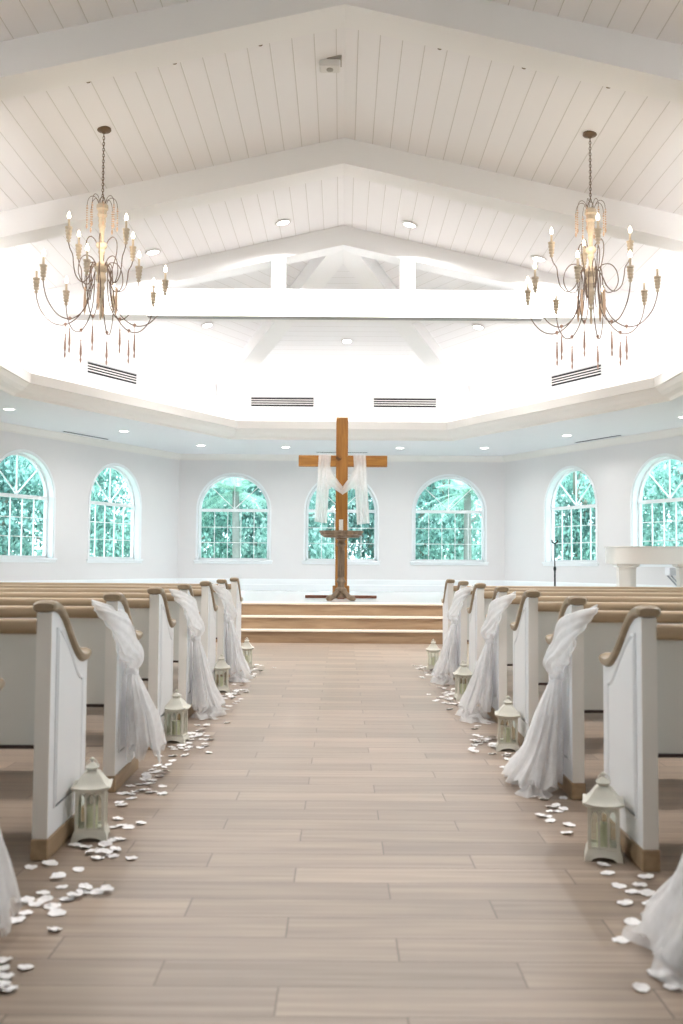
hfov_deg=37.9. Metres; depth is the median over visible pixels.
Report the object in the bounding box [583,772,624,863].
candle lantern
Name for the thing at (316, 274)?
beam
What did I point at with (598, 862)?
petal
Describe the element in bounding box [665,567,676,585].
piano bench
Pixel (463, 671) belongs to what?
candle lantern
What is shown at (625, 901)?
petal
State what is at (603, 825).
pillar candle
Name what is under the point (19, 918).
petal
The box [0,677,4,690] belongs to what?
pew
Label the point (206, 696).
drape
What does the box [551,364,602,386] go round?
air vent
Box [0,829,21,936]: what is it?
drape
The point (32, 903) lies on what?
petal
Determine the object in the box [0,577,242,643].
pew
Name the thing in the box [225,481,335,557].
leafy tree
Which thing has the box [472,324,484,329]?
recessed light
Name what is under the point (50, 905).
petal
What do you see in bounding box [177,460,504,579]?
wall
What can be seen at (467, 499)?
palm tree
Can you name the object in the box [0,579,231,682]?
pew
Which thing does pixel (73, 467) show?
wall
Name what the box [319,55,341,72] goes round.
ceiling sensor
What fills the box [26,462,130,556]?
leafy tree
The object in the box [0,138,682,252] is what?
beam
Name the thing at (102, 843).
petal
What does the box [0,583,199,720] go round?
pew
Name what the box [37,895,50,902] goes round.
petal
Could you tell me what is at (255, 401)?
air vent
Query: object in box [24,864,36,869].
petal
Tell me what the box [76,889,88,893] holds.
petal
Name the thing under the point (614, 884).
petal
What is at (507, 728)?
pillar candle
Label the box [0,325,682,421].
wall
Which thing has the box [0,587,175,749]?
pew
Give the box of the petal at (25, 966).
[18,964,33,968]
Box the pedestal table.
[319,530,362,600]
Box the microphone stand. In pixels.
[551,540,557,585]
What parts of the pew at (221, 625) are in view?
rail, panel, panel, cap rail, panel moulding, raised panel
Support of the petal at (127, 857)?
on the floor
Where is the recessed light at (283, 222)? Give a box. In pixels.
[275,219,290,225]
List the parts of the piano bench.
seat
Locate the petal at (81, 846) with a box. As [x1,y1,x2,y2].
[79,845,92,847]
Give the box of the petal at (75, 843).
[68,842,81,845]
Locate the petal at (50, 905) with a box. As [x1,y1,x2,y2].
[44,902,60,908]
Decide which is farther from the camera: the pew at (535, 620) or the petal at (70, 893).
the pew at (535, 620)
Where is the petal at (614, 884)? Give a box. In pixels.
[611,882,626,888]
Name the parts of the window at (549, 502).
sill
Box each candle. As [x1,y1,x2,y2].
[86,804,97,827]
[172,720,179,734]
[218,675,222,685]
[339,519,342,529]
[432,656,435,664]
[460,683,465,693]
[506,727,509,741]
[597,821,610,846]
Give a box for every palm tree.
[202,478,266,557]
[418,479,480,559]
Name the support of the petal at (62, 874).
on the floor
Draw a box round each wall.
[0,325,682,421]
[0,430,178,580]
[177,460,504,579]
[505,435,682,585]
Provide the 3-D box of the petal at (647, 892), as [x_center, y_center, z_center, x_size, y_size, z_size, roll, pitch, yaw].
[0.991,1.230,3.217,0.050,0.011,0.050,0,-3,10]
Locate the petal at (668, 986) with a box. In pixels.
[663,983,677,989]
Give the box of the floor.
[0,642,682,1023]
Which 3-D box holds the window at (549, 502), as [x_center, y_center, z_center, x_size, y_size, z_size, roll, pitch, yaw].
[4.299,0.074,18.492,0.225,1.862,1.604,2,-3,-26]
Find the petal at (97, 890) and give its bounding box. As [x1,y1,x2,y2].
[89,888,103,893]
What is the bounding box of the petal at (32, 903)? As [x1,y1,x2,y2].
[28,901,41,906]
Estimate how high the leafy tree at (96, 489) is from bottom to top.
5.488 m
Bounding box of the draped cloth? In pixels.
[314,454,369,524]
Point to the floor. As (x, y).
(341, 852)
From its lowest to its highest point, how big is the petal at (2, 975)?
0.012 m
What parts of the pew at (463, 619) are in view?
raised panel, panel moulding, panel, cap rail, panel, rail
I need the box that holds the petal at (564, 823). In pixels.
[562,822,575,825]
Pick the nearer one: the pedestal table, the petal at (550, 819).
the petal at (550, 819)
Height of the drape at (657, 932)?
0.879 m
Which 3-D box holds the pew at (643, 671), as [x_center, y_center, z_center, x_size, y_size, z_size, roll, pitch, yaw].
[3.148,0.818,3.745,4.226,0.921,0.555,0,-3,0]
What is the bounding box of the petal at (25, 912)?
[18,910,32,914]
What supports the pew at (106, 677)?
on the floor
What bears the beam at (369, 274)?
attached to the ceiling at (389, 92)
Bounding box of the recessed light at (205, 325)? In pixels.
[201,323,213,327]
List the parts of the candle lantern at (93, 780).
corner post, corner post, corner post, corner post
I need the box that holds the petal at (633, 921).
[624,917,640,924]
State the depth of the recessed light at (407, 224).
12.03 m
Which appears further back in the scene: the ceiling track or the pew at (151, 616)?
the ceiling track
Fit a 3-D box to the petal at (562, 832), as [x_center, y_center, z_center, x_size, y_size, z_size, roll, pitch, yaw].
[0.891,1.266,3.935,0.052,0.011,0.052,-1,-3,20]
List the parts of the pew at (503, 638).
raised panel, panel moulding, cap rail, panel, panel, rail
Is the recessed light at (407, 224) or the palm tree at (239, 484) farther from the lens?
the palm tree at (239, 484)
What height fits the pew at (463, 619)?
0.921 m
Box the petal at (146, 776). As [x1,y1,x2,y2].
[142,775,151,779]
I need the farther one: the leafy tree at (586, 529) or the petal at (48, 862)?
the leafy tree at (586, 529)
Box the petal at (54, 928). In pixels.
[47,926,61,930]
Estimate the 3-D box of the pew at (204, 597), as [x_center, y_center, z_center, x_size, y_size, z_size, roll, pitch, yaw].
[-3.152,0.999,8.043,4.244,0.921,0.555,0,-3,0]
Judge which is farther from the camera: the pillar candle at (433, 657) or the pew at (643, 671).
the pillar candle at (433, 657)
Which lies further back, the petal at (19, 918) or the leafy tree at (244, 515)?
the leafy tree at (244, 515)
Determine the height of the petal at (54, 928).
0.010 m
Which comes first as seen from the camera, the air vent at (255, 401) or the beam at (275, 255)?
the beam at (275, 255)
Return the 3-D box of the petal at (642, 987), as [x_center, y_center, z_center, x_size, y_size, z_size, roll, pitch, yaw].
[0.752,1.191,2.496,0.042,0.009,0.042,2,-3,-31]
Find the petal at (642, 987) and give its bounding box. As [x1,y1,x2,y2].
[632,982,649,991]
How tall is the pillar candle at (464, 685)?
0.097 m
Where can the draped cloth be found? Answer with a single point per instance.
(326, 479)
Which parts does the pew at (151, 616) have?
rail, panel, cap rail, panel, panel moulding, raised panel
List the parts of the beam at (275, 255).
post, post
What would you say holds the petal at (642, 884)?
on the floor
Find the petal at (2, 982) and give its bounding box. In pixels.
[0,980,10,985]
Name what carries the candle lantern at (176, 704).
on the floor
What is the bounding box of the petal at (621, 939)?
[612,936,628,942]
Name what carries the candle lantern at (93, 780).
on the floor
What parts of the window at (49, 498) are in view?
sill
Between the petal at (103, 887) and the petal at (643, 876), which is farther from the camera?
the petal at (643, 876)
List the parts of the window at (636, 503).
sill, frame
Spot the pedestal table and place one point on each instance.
(341, 536)
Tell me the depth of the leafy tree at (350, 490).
29.19 m
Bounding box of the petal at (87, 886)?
[82,884,92,888]
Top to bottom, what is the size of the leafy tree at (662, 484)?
5.488 m
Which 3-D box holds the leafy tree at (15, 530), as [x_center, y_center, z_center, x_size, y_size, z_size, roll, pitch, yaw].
[-8.143,-0.222,21.973,3.442,5.070,3.911,-1,-3,22]
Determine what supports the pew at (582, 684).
on the floor
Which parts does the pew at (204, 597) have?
rail, panel, cap rail, panel, raised panel, panel moulding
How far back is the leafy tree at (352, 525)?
25.00 m
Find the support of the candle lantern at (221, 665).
on the floor
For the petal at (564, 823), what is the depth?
4.07 m
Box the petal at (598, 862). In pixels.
[597,861,610,865]
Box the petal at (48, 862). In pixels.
[42,860,57,864]
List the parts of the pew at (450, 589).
raised panel, panel, cap rail, rail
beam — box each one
[0,0,682,103]
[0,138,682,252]
[0,225,682,330]
[216,249,342,398]
[343,249,467,400]
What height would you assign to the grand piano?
0.839 m
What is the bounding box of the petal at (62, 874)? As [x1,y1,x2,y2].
[52,872,65,877]
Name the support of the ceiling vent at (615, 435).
in the ceiling at (29, 413)
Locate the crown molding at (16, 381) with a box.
[0,354,682,461]
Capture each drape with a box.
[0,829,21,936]
[91,600,166,764]
[169,589,228,719]
[212,583,253,681]
[430,585,473,684]
[455,591,515,723]
[501,605,598,797]
[622,855,682,989]
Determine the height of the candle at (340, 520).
0.182 m
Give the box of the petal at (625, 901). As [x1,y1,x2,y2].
[617,899,632,904]
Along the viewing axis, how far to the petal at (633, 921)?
2.97 m
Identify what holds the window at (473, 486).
in the wall at (287, 485)
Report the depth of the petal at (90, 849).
3.63 m
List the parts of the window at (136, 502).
sill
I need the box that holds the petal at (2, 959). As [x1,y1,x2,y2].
[0,956,12,962]
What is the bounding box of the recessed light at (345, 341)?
[341,339,352,343]
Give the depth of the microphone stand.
15.17 m
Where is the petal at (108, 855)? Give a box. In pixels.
[106,854,118,857]
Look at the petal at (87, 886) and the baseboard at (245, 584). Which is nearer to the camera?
the petal at (87, 886)
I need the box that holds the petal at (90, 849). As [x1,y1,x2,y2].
[85,848,98,852]
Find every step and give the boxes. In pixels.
[216,628,468,643]
[241,602,442,615]
[241,615,442,629]
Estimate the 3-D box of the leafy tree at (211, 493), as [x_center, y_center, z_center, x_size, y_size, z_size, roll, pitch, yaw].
[-4.484,-0.211,25.382,5.058,5.488,3.426,1,-3,-3]
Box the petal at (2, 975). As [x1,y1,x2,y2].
[0,972,13,978]
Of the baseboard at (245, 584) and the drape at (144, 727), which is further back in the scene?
the baseboard at (245, 584)
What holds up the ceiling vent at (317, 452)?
in the ceiling at (29, 413)
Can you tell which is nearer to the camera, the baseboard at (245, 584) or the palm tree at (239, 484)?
the baseboard at (245, 584)
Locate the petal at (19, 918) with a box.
[9,916,25,922]
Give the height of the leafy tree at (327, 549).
5.081 m
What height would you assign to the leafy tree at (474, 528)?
5.843 m
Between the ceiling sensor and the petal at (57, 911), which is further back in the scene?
the ceiling sensor
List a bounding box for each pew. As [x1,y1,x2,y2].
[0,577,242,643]
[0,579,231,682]
[0,581,217,681]
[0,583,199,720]
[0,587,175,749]
[0,592,142,792]
[0,600,91,860]
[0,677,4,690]
[441,579,682,642]
[454,581,682,683]
[467,583,682,672]
[485,586,682,724]
[510,590,682,746]
[545,596,682,799]
[599,605,682,871]
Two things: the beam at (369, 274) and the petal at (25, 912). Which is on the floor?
the petal at (25, 912)
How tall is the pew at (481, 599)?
0.921 m
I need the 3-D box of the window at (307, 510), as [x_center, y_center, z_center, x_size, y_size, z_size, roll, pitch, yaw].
[-0.001,0.143,20.393,1.604,1.862,0.225,0,-3,0]
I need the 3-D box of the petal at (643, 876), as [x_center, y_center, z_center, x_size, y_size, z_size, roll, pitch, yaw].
[1.034,1.238,3.385,0.056,0.011,0.054,-1,-3,22]
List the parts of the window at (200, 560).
sill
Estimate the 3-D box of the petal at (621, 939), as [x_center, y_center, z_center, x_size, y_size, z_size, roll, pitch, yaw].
[0.790,1.210,2.816,0.049,0.005,0.047,1,-3,-11]
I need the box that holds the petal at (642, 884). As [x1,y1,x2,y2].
[632,882,646,886]
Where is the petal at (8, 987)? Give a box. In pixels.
[0,984,17,990]
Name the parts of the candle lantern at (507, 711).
corner post, corner post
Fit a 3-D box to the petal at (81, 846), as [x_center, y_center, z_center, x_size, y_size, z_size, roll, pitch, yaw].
[-0.950,1.241,3.695,0.053,0.011,0.053,1,-3,-5]
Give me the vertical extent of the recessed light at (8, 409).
0.010 m
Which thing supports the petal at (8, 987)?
on the floor
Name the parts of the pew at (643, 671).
raised panel, panel moulding, panel, cap rail, rail, panel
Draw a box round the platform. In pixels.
[241,590,443,629]
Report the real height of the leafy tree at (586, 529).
5.070 m
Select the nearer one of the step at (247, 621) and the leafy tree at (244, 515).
the step at (247, 621)
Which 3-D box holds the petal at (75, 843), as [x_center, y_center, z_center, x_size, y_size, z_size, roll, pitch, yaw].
[-0.994,1.244,3.727,0.050,0.007,0.050,-1,-3,23]
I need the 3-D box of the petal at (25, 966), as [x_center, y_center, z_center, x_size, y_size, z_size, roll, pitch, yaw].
[-0.824,1.186,2.599,0.041,0.008,0.042,-2,-4,43]
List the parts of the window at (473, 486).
sill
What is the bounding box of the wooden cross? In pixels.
[299,417,386,598]
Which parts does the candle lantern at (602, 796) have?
corner post, corner post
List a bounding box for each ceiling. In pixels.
[0,0,682,386]
[0,390,682,455]
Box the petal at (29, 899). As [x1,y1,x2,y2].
[22,896,34,902]
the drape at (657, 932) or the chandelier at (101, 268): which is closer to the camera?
the drape at (657, 932)
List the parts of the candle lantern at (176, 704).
corner post, corner post, corner post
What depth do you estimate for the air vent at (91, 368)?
15.45 m
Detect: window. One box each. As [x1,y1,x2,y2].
[0,449,56,562]
[86,463,142,562]
[194,473,272,563]
[302,474,380,564]
[410,474,488,565]
[542,466,598,565]
[630,453,682,566]
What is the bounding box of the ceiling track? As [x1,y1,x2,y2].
[147,313,541,320]
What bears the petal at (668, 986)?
on the floor
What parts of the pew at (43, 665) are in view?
panel, rail, panel, cap rail, panel moulding, raised panel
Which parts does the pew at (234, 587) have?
rail, panel, cap rail, raised panel, panel moulding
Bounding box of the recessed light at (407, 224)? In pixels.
[402,221,417,228]
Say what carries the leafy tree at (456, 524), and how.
on the ground
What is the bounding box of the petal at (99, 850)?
[94,848,104,852]
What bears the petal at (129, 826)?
on the floor
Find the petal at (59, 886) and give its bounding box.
[56,885,67,888]
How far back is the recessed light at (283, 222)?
12.04 m
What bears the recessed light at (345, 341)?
in the ceiling at (389, 92)
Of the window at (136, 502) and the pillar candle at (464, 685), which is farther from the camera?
the window at (136, 502)
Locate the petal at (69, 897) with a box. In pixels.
[59,896,74,900]
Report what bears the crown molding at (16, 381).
attached to the wall at (38, 354)
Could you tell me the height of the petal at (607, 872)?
0.007 m
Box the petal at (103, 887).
[100,885,113,890]
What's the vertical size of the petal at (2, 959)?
0.010 m
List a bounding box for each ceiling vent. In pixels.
[62,431,107,439]
[317,452,367,452]
[574,435,620,442]
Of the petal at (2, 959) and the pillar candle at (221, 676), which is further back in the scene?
the pillar candle at (221, 676)
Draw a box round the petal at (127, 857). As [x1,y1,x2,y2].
[125,856,137,859]
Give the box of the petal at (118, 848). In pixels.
[109,846,120,850]
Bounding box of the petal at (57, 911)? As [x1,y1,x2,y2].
[47,908,66,915]
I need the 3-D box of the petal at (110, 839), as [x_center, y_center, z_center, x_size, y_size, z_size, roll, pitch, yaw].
[-0.878,1.246,3.776,0.051,0.010,0.050,2,-3,-21]
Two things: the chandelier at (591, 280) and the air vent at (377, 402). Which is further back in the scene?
the air vent at (377, 402)
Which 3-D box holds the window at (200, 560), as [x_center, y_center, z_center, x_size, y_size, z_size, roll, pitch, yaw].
[-2.201,0.128,20.393,1.604,1.862,0.225,0,-3,0]
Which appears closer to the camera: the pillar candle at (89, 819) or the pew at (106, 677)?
the pillar candle at (89, 819)
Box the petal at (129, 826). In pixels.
[122,824,134,828]
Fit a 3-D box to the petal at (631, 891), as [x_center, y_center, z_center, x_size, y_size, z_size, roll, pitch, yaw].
[0.945,1.232,3.236,0.052,0.006,0.044,1,-3,-9]
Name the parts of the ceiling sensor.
mounting plate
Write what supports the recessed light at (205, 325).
in the ceiling at (389, 92)
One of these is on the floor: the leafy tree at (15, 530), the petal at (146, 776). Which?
the petal at (146, 776)
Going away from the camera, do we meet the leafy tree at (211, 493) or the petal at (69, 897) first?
the petal at (69, 897)
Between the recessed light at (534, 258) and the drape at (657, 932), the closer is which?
the drape at (657, 932)
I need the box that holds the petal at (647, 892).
[640,889,654,895]
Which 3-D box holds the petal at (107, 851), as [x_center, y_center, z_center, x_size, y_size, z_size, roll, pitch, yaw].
[-0.850,1.231,3.611,0.038,0.011,0.049,0,-3,0]
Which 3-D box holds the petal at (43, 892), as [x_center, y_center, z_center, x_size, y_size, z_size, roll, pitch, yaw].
[-0.953,1.217,3.187,0.044,0.006,0.044,0,-3,13]
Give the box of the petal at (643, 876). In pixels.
[637,873,653,878]
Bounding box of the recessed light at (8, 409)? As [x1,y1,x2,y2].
[2,408,15,410]
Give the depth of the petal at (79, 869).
3.43 m
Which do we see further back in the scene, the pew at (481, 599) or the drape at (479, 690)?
the pew at (481, 599)
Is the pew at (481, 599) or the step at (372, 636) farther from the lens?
the step at (372, 636)
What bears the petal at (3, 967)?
on the floor
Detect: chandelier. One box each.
[33,126,168,364]
[524,130,660,368]
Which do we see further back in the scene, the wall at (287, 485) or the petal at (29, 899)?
the wall at (287, 485)
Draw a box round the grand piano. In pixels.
[604,546,682,586]
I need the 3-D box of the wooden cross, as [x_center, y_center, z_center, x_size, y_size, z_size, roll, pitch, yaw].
[0.018,-0.073,16.126,1.275,2.925,0.837,-1,-4,31]
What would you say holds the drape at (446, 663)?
attached to the pew at (463, 619)
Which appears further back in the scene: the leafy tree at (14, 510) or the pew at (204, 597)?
the leafy tree at (14, 510)
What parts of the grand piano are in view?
leg, leg, lid, leg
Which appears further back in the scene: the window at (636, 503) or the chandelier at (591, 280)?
the window at (636, 503)
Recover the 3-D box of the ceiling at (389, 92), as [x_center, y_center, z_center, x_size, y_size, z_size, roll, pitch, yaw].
[0.024,-3.369,7.686,9.400,1.070,21.000,0,-3,0]
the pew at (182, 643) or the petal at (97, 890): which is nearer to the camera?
the petal at (97, 890)
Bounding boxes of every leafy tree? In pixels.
[0,455,43,554]
[0,457,41,555]
[1,456,130,556]
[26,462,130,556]
[90,470,253,557]
[202,479,261,556]
[215,481,369,558]
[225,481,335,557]
[314,490,370,558]
[320,481,456,559]
[356,479,478,559]
[421,479,480,559]
[463,473,593,559]
[555,459,682,559]
[555,478,662,559]
[642,461,682,545]
[643,459,682,545]
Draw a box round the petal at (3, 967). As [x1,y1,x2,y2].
[0,964,9,970]
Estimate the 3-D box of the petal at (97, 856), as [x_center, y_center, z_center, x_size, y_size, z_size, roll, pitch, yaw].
[-0.873,1.235,3.559,0.048,0.010,0.048,0,-3,13]
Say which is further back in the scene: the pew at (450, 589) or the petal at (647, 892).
the pew at (450, 589)
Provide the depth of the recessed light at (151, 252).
12.07 m
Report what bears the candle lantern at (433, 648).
on the floor
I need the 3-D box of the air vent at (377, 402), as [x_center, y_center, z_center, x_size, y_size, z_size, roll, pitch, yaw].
[1.154,-1.985,18.116,1.150,0.180,0.022,0,-3,0]
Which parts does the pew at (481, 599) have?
raised panel, panel moulding, panel, cap rail, panel, rail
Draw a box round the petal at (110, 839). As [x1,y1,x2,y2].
[106,838,116,841]
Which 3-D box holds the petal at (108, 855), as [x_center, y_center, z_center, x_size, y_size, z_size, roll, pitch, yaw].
[-0.824,1.238,3.591,0.046,0.007,0.054,3,-4,-36]
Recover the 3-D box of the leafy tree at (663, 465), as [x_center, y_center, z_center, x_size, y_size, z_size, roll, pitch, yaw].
[8.314,-0.050,22.674,4.021,5.081,4.586,-1,-3,17]
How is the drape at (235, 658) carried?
attached to the pew at (221, 625)
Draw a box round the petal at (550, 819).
[545,818,555,821]
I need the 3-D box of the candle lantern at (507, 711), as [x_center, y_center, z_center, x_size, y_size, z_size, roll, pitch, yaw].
[0.960,1.214,5.745,0.148,0.308,0.148,0,-3,8]
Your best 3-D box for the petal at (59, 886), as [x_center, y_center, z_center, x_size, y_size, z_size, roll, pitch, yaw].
[-0.911,1.221,3.246,0.041,0.004,0.042,0,-3,-1]
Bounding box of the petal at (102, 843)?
[98,841,111,846]
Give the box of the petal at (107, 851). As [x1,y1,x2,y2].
[102,849,112,853]
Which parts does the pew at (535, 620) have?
raised panel, panel moulding, panel, cap rail, panel, rail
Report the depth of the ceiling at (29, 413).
17.12 m
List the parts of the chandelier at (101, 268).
arm, arm, arm, arm, arm, arm, chain, arm, arm, arm, arm, arm, arm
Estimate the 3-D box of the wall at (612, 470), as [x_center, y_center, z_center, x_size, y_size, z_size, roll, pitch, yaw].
[5.137,0.309,16.835,0.220,3.330,7.830,2,-3,-26]
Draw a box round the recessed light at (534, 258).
[531,256,546,261]
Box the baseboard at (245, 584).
[0,578,676,591]
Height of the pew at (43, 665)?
0.921 m
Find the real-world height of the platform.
0.480 m
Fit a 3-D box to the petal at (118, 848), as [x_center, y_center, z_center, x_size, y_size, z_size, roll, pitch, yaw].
[-0.834,1.241,3.673,0.044,0.010,0.055,2,-3,-30]
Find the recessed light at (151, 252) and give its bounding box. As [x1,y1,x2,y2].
[145,249,160,255]
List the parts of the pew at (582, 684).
raised panel, panel, cap rail, panel moulding, panel, rail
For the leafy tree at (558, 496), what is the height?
5.081 m
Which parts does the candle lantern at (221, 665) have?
corner post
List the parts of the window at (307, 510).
sill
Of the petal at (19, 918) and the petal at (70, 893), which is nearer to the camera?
the petal at (19, 918)
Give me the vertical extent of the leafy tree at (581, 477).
5.488 m
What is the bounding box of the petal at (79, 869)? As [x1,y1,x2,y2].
[72,867,83,871]
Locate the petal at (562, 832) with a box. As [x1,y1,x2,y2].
[560,831,572,833]
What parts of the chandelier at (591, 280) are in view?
arm, arm, arm, arm, arm, chain, arm, arm, arm, arm, arm, arm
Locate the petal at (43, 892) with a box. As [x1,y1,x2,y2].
[36,890,49,894]
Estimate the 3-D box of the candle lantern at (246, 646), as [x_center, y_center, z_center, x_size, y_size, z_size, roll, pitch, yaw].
[-0.965,1.430,10.139,0.148,0.308,0.148,1,-3,-4]
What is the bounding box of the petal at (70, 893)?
[66,891,83,895]
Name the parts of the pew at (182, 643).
rail, panel, cap rail, panel, panel moulding, raised panel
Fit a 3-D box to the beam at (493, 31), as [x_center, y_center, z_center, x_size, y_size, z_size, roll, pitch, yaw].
[0.023,-3.270,7.316,9.400,1.365,0.310,0,-3,0]
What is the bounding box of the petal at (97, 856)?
[91,855,104,858]
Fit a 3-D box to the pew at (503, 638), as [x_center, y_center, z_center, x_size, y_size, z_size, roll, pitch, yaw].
[3.147,0.983,6.909,4.226,0.921,0.555,0,-3,0]
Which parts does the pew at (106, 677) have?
rail, panel, panel moulding, panel, cap rail, raised panel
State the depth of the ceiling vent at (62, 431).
17.35 m
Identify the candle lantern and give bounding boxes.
[70,757,112,842]
[164,689,191,743]
[214,654,230,691]
[241,637,253,667]
[426,639,440,669]
[452,660,472,700]
[495,696,520,751]
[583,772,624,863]
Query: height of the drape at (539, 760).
0.878 m
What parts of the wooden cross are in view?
cross arm, cross arm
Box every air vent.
[86,361,136,384]
[251,397,313,406]
[373,398,436,407]
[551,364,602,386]
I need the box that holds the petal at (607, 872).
[600,870,614,874]
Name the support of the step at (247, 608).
attached to the trim
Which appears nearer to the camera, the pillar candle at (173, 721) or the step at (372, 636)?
the pillar candle at (173, 721)
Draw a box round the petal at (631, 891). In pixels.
[625,889,639,893]
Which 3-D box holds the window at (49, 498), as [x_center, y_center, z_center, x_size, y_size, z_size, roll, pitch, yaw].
[-5.308,-0.102,16.417,0.225,1.862,1.604,-1,-3,26]

